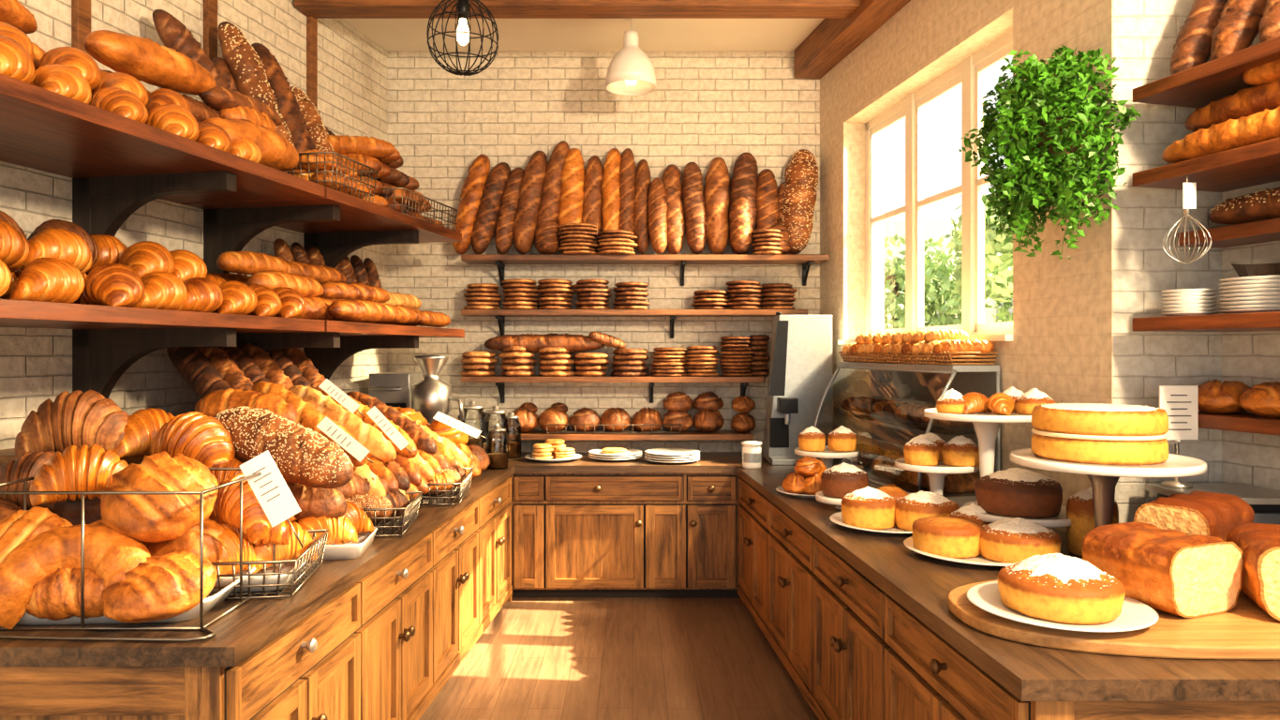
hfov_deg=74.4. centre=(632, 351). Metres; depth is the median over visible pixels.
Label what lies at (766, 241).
cookies
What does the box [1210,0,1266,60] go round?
baguette
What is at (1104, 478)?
cake stand
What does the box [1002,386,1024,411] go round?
cake
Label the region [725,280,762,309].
cookies
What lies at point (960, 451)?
cake
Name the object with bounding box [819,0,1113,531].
wall
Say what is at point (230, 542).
croissant
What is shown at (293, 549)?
croissant
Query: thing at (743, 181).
baguette
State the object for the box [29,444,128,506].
croissant
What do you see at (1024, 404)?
cake
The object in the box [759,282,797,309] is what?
cookies
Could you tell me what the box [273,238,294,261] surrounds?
baguette
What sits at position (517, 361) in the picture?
cookies
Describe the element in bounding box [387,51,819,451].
wall
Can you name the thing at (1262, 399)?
bread roll
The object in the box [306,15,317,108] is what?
trim
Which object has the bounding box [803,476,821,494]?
bread roll
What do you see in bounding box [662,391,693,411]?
round loaf
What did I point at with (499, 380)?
wooden shelf
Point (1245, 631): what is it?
cutting board
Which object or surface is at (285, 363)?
baguette
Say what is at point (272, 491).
price tag
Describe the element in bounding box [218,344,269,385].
baguette
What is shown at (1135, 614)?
plate
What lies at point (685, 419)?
round loaf
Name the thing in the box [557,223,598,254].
cookies
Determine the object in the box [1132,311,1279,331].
wooden shelf
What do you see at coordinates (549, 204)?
baguette
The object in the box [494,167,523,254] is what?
baguette
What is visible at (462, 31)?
pendant lamp
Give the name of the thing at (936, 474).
cake stand
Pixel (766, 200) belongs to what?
baguette
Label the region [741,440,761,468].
ceramic jar
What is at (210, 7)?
trim
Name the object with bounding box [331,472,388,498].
loaf
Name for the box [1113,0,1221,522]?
wall
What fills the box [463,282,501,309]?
cookies
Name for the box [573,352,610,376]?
cookies
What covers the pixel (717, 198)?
baguette
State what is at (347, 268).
baguette
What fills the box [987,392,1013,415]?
croissant
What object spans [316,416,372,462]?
price tag
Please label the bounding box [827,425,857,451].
cake
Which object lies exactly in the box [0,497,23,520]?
round loaf
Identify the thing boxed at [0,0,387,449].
wall
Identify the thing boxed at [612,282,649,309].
cookies
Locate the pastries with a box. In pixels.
[842,328,994,355]
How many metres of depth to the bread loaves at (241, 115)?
3.52 m
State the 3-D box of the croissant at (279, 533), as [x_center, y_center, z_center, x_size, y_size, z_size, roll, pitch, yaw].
[-1.242,0.552,2.726,0.244,0.158,0.175,0,0,-11]
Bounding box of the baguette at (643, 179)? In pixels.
[633,159,651,253]
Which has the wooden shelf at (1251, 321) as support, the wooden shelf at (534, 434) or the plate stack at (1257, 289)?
the plate stack at (1257, 289)
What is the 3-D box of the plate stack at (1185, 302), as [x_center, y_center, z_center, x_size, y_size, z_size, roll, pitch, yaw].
[2.022,-0.174,3.066,0.170,0.096,0.170,0,0,0]
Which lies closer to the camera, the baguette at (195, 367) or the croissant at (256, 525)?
the croissant at (256, 525)
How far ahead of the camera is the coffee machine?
5.73 m
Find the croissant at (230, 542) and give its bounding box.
[213,526,256,578]
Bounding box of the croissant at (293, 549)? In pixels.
[253,519,317,572]
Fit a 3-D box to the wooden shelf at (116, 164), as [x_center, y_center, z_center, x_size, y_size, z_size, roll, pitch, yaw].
[-2.130,-0.480,2.760,0.800,0.620,2.740,0,0,11]
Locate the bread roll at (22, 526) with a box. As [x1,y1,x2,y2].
[0,506,73,563]
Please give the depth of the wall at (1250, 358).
3.15 m
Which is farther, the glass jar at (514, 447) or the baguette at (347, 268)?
the glass jar at (514, 447)
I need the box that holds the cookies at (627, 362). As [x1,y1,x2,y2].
[610,348,648,376]
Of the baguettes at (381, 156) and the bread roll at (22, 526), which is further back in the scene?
the baguettes at (381, 156)
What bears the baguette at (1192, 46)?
on the wooden shelf at (1198, 86)
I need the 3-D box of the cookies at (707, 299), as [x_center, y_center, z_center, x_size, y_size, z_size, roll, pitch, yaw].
[0.568,-0.370,6.147,0.278,0.141,0.284,0,0,0]
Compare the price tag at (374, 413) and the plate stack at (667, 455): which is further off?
the plate stack at (667, 455)
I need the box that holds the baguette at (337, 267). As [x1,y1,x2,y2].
[335,264,342,271]
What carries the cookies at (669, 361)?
on the wooden shelf at (499, 380)
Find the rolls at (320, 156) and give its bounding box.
[289,148,369,198]
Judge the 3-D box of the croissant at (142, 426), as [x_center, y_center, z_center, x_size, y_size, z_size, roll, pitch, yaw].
[-1.789,0.296,3.131,0.197,0.174,0.295,0,0,38]
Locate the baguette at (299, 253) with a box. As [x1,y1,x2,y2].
[290,242,318,297]
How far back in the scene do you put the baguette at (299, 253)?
4.99 m
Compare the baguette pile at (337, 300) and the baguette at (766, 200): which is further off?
the baguette at (766, 200)
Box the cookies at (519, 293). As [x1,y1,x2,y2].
[501,278,538,309]
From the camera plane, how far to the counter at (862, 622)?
2.78 m
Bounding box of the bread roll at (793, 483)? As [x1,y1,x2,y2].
[781,475,804,493]
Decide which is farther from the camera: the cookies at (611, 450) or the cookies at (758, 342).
the cookies at (758, 342)
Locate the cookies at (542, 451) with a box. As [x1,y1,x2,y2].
[532,443,553,459]
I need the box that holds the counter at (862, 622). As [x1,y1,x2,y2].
[734,465,1279,719]
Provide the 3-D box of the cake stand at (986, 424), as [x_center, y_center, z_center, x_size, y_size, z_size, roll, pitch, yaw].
[1.520,0.503,3.620,0.510,0.494,0.510,0,0,0]
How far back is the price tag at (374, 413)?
3.86 m
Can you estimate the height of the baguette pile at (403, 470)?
0.545 m
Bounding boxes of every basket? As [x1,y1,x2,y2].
[0,467,275,641]
[205,528,328,599]
[284,150,378,202]
[361,491,422,535]
[377,187,457,231]
[419,467,473,505]
[546,420,681,432]
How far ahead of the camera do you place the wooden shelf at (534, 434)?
6.00 m
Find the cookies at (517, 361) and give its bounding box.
[498,345,536,376]
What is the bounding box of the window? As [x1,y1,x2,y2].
[837,29,1012,343]
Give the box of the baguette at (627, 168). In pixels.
[619,148,636,240]
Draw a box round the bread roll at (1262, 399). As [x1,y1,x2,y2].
[1239,381,1279,417]
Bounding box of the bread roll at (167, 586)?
[102,550,217,622]
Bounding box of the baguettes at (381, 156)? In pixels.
[327,134,444,226]
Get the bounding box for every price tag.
[239,449,303,547]
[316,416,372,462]
[318,378,363,415]
[366,405,411,453]
[432,411,485,438]
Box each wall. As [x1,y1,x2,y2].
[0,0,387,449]
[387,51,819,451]
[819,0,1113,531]
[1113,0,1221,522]
[1221,31,1279,491]
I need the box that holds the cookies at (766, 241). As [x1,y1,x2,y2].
[751,228,783,254]
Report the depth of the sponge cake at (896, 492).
3.72 m
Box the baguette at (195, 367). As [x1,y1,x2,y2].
[166,346,232,399]
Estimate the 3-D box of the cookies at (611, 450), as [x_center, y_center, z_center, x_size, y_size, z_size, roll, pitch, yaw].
[-0.128,0.691,5.881,0.181,0.030,0.177,0,0,0]
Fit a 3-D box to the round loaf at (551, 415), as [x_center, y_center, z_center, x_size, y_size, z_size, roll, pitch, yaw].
[-0.572,0.498,6.139,0.228,0.186,0.227,0,0,39]
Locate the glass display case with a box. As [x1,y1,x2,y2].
[814,361,999,507]
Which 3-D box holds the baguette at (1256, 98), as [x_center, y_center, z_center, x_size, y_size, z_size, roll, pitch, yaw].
[2.106,-0.835,2.799,0.146,0.120,0.600,0,0,-13]
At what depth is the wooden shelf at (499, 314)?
6.00 m
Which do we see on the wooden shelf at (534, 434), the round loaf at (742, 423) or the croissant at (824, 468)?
the round loaf at (742, 423)
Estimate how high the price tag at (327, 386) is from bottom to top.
0.167 m
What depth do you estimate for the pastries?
4.30 m
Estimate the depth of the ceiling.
5.96 m
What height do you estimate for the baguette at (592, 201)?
0.744 m
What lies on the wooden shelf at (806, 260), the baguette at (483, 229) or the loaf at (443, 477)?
the baguette at (483, 229)
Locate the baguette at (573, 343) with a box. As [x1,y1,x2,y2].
[484,332,604,352]
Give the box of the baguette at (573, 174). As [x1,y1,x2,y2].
[557,148,584,240]
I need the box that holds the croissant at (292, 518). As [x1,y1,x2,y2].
[288,515,297,521]
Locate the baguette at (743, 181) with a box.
[728,152,758,253]
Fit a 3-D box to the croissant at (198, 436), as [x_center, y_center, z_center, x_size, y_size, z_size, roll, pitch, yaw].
[-1.541,0.332,2.962,0.286,0.243,0.215,0,0,41]
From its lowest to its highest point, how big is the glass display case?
0.684 m
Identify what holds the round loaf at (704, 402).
on the round loaf at (706, 422)
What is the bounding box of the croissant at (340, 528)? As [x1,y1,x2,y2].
[297,516,357,544]
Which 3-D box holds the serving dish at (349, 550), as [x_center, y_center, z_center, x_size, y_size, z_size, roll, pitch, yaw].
[-1.105,0.720,3.170,0.240,0.058,0.320,0,0,-6]
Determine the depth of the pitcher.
5.53 m
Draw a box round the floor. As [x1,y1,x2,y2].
[418,596,818,719]
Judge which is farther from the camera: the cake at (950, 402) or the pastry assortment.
the pastry assortment
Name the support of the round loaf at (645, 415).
in the wire basket at (565, 430)
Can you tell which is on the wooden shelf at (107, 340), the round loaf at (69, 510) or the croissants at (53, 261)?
the croissants at (53, 261)
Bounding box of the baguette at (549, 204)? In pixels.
[535,140,569,253]
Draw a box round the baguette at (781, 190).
[777,181,788,253]
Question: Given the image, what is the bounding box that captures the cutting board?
[947,579,1279,659]
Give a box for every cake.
[798,425,825,451]
[820,461,868,498]
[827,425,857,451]
[841,486,895,529]
[876,486,908,500]
[895,490,959,531]
[903,433,938,465]
[912,516,982,558]
[922,431,945,461]
[936,389,965,413]
[941,434,979,466]
[949,502,989,525]
[974,467,1062,517]
[979,517,1061,563]
[997,552,1125,624]
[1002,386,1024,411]
[1014,387,1055,414]
[1031,401,1168,464]
[1066,487,1118,556]
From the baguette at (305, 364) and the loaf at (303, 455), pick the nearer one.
the loaf at (303, 455)
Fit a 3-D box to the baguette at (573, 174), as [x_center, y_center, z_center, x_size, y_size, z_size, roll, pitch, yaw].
[-0.444,-1.104,6.167,0.206,0.798,0.220,0,0,-9]
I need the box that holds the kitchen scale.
[1145,482,1279,523]
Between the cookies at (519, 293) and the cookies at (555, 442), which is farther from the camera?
the cookies at (519, 293)
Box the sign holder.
[1159,385,1201,488]
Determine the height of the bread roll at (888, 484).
0.112 m
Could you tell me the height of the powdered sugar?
0.094 m
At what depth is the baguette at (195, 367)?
3.76 m
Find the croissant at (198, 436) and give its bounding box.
[149,411,235,475]
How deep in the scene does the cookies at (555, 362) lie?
6.04 m
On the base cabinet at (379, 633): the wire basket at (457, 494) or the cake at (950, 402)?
the wire basket at (457, 494)
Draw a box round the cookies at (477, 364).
[460,351,497,376]
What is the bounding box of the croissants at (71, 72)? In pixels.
[0,21,262,163]
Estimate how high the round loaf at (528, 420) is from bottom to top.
0.184 m
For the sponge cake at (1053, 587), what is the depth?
2.21 m
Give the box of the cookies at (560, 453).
[552,446,575,459]
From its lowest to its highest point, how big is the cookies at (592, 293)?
0.221 m
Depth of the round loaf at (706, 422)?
6.06 m
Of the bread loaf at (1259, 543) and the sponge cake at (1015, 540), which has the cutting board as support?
the bread loaf at (1259, 543)
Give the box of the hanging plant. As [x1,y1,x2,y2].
[958,44,1141,259]
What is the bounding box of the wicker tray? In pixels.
[838,351,997,364]
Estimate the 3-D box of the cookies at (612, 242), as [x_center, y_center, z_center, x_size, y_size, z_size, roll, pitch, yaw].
[-0.114,-0.775,6.066,0.289,0.171,0.299,0,0,-16]
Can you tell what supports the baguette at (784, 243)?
on the wooden shelf at (806, 260)
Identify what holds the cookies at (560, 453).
on the plate at (530, 456)
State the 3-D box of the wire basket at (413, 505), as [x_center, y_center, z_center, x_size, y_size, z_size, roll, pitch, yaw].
[-1.090,0.687,3.580,0.330,0.118,0.410,0,0,-5]
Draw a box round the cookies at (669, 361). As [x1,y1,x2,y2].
[648,346,687,376]
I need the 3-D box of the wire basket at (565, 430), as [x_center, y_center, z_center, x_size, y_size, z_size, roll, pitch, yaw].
[-0.134,0.551,6.140,0.969,0.066,0.259,0,0,0]
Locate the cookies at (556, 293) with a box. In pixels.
[536,279,574,309]
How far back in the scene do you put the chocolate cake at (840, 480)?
3.97 m
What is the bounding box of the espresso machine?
[369,372,423,407]
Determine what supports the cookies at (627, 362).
on the wooden shelf at (499, 380)
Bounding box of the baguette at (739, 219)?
[728,195,752,253]
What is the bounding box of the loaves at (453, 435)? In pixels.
[397,407,490,479]
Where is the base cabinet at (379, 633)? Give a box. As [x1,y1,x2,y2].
[0,465,514,719]
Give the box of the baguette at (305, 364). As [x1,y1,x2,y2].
[281,347,325,390]
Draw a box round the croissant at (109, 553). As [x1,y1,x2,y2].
[0,523,150,628]
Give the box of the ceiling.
[342,18,824,51]
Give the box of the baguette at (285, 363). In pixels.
[268,348,314,388]
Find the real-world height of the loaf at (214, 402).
0.180 m
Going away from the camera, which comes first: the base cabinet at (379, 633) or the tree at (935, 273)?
the base cabinet at (379, 633)
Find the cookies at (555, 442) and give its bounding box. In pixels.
[545,438,565,457]
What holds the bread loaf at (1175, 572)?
on the cutting board
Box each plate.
[523,453,581,461]
[775,485,815,498]
[829,511,912,534]
[903,535,1014,565]
[966,580,1159,632]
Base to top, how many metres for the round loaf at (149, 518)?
0.246 m
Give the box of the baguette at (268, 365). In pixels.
[238,342,293,390]
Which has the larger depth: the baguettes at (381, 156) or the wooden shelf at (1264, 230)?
the baguettes at (381, 156)
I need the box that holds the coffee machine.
[762,312,833,464]
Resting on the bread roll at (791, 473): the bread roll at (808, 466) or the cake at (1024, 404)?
the bread roll at (808, 466)
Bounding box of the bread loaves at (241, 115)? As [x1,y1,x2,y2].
[0,0,298,171]
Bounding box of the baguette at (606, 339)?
[588,331,625,348]
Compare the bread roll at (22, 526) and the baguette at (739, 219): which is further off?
the baguette at (739, 219)
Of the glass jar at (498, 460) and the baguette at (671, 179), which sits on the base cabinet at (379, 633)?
the glass jar at (498, 460)
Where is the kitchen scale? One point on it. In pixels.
(1265, 502)
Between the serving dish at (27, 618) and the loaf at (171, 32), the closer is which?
the serving dish at (27, 618)
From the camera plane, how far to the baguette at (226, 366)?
3.91 m
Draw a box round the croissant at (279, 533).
[212,517,289,545]
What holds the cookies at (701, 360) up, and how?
on the wooden shelf at (499, 380)
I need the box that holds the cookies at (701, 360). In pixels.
[684,345,719,376]
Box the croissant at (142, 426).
[112,407,175,458]
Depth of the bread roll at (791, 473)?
4.46 m
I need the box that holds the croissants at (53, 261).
[0,210,305,317]
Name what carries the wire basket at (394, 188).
on the wooden shelf at (338, 224)
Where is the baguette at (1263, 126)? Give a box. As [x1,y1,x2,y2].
[1161,105,1279,163]
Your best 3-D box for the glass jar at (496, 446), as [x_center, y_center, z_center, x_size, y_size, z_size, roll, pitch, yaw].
[-0.930,0.558,5.720,0.180,0.382,0.180,0,0,0]
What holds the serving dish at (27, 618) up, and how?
on the base cabinet at (379, 633)
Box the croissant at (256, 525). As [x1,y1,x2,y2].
[208,473,273,543]
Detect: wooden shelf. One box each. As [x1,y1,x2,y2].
[0,73,324,274]
[0,298,324,398]
[180,186,461,273]
[236,320,464,379]
[461,254,829,285]
[461,309,807,338]
[461,375,764,402]
[488,430,753,439]
[1132,35,1279,107]
[1132,137,1279,192]
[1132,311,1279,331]
[1177,217,1279,247]
[1197,411,1279,435]
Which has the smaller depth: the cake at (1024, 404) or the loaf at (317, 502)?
the loaf at (317, 502)
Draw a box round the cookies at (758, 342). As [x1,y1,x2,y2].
[747,334,770,375]
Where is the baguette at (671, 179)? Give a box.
[661,163,684,254]
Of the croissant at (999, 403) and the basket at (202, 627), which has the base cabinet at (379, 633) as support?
the basket at (202, 627)
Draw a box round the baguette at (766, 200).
[756,168,779,229]
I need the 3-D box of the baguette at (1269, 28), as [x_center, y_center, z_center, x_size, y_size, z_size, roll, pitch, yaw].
[2.221,-1.260,2.766,0.286,0.544,0.145,0,0,17]
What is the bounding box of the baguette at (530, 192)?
[512,150,547,253]
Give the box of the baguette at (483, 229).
[470,162,510,253]
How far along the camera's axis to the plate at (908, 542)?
2.98 m
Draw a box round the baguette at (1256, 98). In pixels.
[1184,78,1279,131]
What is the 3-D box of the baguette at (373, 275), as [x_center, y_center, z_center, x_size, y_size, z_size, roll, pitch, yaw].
[-1.777,-0.415,5.806,0.203,0.469,0.118,0,0,34]
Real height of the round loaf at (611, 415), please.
0.184 m
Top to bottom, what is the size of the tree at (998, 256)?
3.848 m
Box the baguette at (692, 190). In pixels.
[681,162,707,253]
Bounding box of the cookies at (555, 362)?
[538,347,574,376]
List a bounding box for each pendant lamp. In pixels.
[426,0,498,75]
[605,18,656,95]
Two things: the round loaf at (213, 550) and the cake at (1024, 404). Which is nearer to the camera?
the round loaf at (213, 550)
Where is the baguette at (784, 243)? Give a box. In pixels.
[770,223,790,254]
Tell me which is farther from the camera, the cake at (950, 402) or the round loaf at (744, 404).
the round loaf at (744, 404)
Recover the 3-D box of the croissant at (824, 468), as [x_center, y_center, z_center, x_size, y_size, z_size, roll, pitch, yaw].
[0.965,0.614,4.449,0.106,0.094,0.172,0,0,33]
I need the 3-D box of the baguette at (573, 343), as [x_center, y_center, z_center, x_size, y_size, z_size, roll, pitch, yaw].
[-0.638,-0.064,6.116,0.875,0.140,0.165,0,0,-1]
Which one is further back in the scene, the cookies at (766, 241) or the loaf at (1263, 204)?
the cookies at (766, 241)
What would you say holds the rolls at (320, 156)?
in the wire basket at (333, 152)
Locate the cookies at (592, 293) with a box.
[572,279,611,309]
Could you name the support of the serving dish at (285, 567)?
in the wire basket at (305, 568)
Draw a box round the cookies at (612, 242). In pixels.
[595,229,637,254]
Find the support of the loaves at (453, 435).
on the base cabinet at (379, 633)
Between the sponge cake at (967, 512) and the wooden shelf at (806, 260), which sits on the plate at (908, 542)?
the sponge cake at (967, 512)
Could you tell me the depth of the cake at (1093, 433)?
2.73 m
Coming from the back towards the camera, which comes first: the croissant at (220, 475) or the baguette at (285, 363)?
the baguette at (285, 363)
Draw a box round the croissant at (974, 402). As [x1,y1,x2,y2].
[961,391,991,413]
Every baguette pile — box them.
[207,250,450,327]
[252,381,479,500]
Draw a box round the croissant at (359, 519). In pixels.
[333,501,374,544]
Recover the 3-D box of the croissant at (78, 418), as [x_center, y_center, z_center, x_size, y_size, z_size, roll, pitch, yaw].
[-1.982,0.258,3.022,0.349,0.243,0.253,0,0,7]
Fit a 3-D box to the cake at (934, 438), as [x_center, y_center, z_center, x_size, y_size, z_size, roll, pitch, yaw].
[1.370,0.436,3.890,0.149,0.126,0.148,0,0,6]
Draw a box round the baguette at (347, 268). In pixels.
[338,255,357,282]
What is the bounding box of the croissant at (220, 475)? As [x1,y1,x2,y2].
[209,457,244,483]
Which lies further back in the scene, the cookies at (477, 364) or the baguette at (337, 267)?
the cookies at (477, 364)
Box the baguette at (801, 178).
[781,148,818,253]
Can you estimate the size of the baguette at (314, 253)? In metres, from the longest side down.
0.494 x 0.117 x 0.102 m
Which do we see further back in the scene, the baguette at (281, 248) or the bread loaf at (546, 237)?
the bread loaf at (546, 237)
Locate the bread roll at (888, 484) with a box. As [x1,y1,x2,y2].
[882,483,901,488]
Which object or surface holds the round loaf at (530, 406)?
on the round loaf at (528, 420)
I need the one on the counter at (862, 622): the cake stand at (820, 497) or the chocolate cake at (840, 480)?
the cake stand at (820, 497)
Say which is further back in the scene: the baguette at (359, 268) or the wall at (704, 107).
the wall at (704, 107)
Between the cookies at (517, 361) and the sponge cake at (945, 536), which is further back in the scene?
the cookies at (517, 361)
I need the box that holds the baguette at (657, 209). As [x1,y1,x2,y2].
[647,177,667,253]
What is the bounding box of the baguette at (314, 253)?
[307,245,325,266]
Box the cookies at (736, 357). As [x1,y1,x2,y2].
[719,336,754,376]
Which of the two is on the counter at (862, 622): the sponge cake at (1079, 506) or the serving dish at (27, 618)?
the sponge cake at (1079, 506)
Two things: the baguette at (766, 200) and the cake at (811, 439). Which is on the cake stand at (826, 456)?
the cake at (811, 439)
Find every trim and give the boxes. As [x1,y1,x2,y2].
[71,0,90,56]
[203,0,217,59]
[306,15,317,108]
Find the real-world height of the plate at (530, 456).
0.028 m
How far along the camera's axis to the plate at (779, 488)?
4.32 m
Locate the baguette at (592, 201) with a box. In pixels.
[581,155,602,252]
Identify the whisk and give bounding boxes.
[1161,175,1212,264]
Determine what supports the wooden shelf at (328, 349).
attached to the wall at (36, 364)
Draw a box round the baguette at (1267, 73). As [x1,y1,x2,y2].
[1242,59,1279,85]
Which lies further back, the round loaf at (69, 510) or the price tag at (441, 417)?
the price tag at (441, 417)
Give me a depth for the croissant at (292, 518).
3.04 m
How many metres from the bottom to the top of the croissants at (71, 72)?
0.274 m
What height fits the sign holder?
0.369 m
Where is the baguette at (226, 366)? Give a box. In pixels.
[194,346,253,390]
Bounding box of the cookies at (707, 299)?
[691,289,729,309]
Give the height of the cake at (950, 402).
0.096 m
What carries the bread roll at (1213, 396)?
on the wooden shelf at (1241, 422)
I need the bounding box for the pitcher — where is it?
[411,354,464,423]
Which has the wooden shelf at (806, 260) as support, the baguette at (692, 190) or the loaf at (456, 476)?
the baguette at (692, 190)
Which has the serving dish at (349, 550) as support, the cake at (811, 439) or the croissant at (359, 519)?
the croissant at (359, 519)
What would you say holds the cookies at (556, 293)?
on the wooden shelf at (499, 314)
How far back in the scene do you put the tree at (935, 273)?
14.66 m
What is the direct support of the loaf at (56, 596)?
on the serving dish at (27, 618)
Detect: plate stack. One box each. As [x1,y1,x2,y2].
[588,447,642,461]
[644,447,699,463]
[1160,288,1216,315]
[1218,261,1279,313]
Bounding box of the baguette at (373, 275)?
[363,257,381,287]
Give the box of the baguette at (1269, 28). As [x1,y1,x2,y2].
[1258,0,1279,43]
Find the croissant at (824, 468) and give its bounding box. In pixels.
[814,459,827,477]
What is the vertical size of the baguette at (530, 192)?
0.776 m
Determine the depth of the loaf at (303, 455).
2.98 m
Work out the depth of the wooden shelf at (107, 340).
3.46 m
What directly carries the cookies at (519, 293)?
on the wooden shelf at (499, 314)
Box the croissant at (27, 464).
[0,450,56,513]
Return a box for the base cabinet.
[506,451,835,601]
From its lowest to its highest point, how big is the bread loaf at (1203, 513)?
0.256 m
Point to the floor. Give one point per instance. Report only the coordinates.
(539, 658)
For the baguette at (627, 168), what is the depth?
6.13 m
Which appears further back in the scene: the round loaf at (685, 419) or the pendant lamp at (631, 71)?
the round loaf at (685, 419)
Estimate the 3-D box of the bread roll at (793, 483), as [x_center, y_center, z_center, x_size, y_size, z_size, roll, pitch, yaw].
[0.845,0.689,4.360,0.144,0.100,0.145,0,0,26]
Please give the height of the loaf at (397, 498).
0.141 m
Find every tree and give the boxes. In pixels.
[884,229,961,328]
[943,190,1012,322]
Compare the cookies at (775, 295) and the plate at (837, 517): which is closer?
the plate at (837, 517)
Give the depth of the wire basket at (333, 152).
4.24 m
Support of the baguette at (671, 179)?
on the wooden shelf at (806, 260)
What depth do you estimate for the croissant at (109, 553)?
2.29 m
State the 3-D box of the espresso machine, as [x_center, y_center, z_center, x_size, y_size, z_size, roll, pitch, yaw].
[-1.660,0.450,5.850,0.280,0.599,0.600,0,0,0]
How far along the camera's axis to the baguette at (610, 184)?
6.13 m
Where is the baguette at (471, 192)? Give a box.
[452,154,490,254]
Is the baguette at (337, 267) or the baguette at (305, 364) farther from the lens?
the baguette at (337, 267)
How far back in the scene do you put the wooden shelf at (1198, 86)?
2.94 m
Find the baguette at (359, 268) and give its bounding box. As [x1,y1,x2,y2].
[350,254,370,285]
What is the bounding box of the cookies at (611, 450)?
[601,446,626,453]
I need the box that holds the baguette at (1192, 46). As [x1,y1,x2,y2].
[1169,0,1228,74]
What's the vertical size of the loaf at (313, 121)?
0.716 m
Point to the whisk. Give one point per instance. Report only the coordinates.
(1189, 189)
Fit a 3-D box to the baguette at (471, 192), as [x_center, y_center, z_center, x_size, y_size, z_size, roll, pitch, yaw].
[-1.181,-1.080,6.177,0.276,0.752,0.174,0,0,-30]
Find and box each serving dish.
[15,611,134,625]
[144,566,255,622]
[209,555,307,593]
[317,526,377,559]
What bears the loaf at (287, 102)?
on the wooden shelf at (338, 224)
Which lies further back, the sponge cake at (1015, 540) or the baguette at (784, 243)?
the baguette at (784, 243)
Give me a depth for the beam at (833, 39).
5.58 m
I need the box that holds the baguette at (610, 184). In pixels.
[601,148,621,230]
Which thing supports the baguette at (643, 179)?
on the wooden shelf at (806, 260)
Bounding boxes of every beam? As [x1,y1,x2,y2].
[294,0,860,18]
[794,0,910,79]
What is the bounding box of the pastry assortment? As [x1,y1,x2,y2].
[835,396,980,492]
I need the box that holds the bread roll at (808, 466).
[794,455,821,476]
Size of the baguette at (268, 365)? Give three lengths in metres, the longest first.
0.576 x 0.148 x 0.130 m
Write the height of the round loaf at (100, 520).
0.198 m
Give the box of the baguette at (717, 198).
[703,157,729,253]
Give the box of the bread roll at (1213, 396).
[1197,379,1250,413]
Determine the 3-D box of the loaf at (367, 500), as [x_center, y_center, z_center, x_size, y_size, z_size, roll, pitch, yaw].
[-1.120,0.642,3.470,0.258,0.130,0.148,0,0,-14]
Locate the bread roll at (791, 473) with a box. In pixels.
[783,472,807,480]
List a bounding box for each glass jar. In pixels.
[458,401,485,446]
[481,405,508,461]
[486,425,507,469]
[501,412,520,458]
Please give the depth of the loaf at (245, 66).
4.27 m
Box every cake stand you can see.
[794,445,860,469]
[815,490,842,508]
[894,457,979,494]
[923,407,1031,476]
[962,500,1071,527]
[1010,447,1207,527]
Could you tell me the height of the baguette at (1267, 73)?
0.120 m
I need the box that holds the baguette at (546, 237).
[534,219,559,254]
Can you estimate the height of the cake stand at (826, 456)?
0.204 m
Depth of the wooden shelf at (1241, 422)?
2.96 m
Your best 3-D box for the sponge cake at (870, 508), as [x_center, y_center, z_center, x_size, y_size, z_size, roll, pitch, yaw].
[1.010,0.657,3.600,0.230,0.161,0.230,0,0,0]
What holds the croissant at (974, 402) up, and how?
on the cake stand at (986, 424)
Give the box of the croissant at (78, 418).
[14,388,129,459]
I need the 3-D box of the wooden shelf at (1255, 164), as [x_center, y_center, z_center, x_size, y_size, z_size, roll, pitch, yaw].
[2.410,-0.575,1.949,0.430,0.180,2.600,0,0,-15]
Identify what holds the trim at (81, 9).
attached to the wall at (36, 364)
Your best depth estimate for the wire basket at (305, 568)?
2.56 m
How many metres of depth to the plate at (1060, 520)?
3.14 m
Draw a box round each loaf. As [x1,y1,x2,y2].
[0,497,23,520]
[26,566,104,620]
[53,495,102,525]
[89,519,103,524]
[100,450,219,542]
[141,517,224,562]
[152,9,232,111]
[194,387,298,422]
[211,57,237,90]
[214,405,353,488]
[217,21,299,172]
[251,42,316,171]
[285,481,347,520]
[289,86,337,158]
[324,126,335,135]
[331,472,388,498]
[345,492,392,521]
[385,488,408,519]
[427,471,455,493]
[441,467,461,486]
[449,463,465,482]
[508,407,538,432]
[520,401,537,412]
[538,407,568,431]
[550,401,567,412]
[569,406,601,431]
[600,407,631,431]
[631,406,662,431]
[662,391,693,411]
[662,410,693,431]
[692,391,723,412]
[692,410,724,432]
[730,412,755,432]
[731,395,755,413]
[1081,521,1243,617]
[1133,490,1254,541]
[1208,187,1279,223]
[1225,521,1279,620]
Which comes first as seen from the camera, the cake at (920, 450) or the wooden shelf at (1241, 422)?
the wooden shelf at (1241, 422)
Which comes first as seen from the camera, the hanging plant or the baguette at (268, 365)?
the hanging plant
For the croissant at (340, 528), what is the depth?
3.06 m

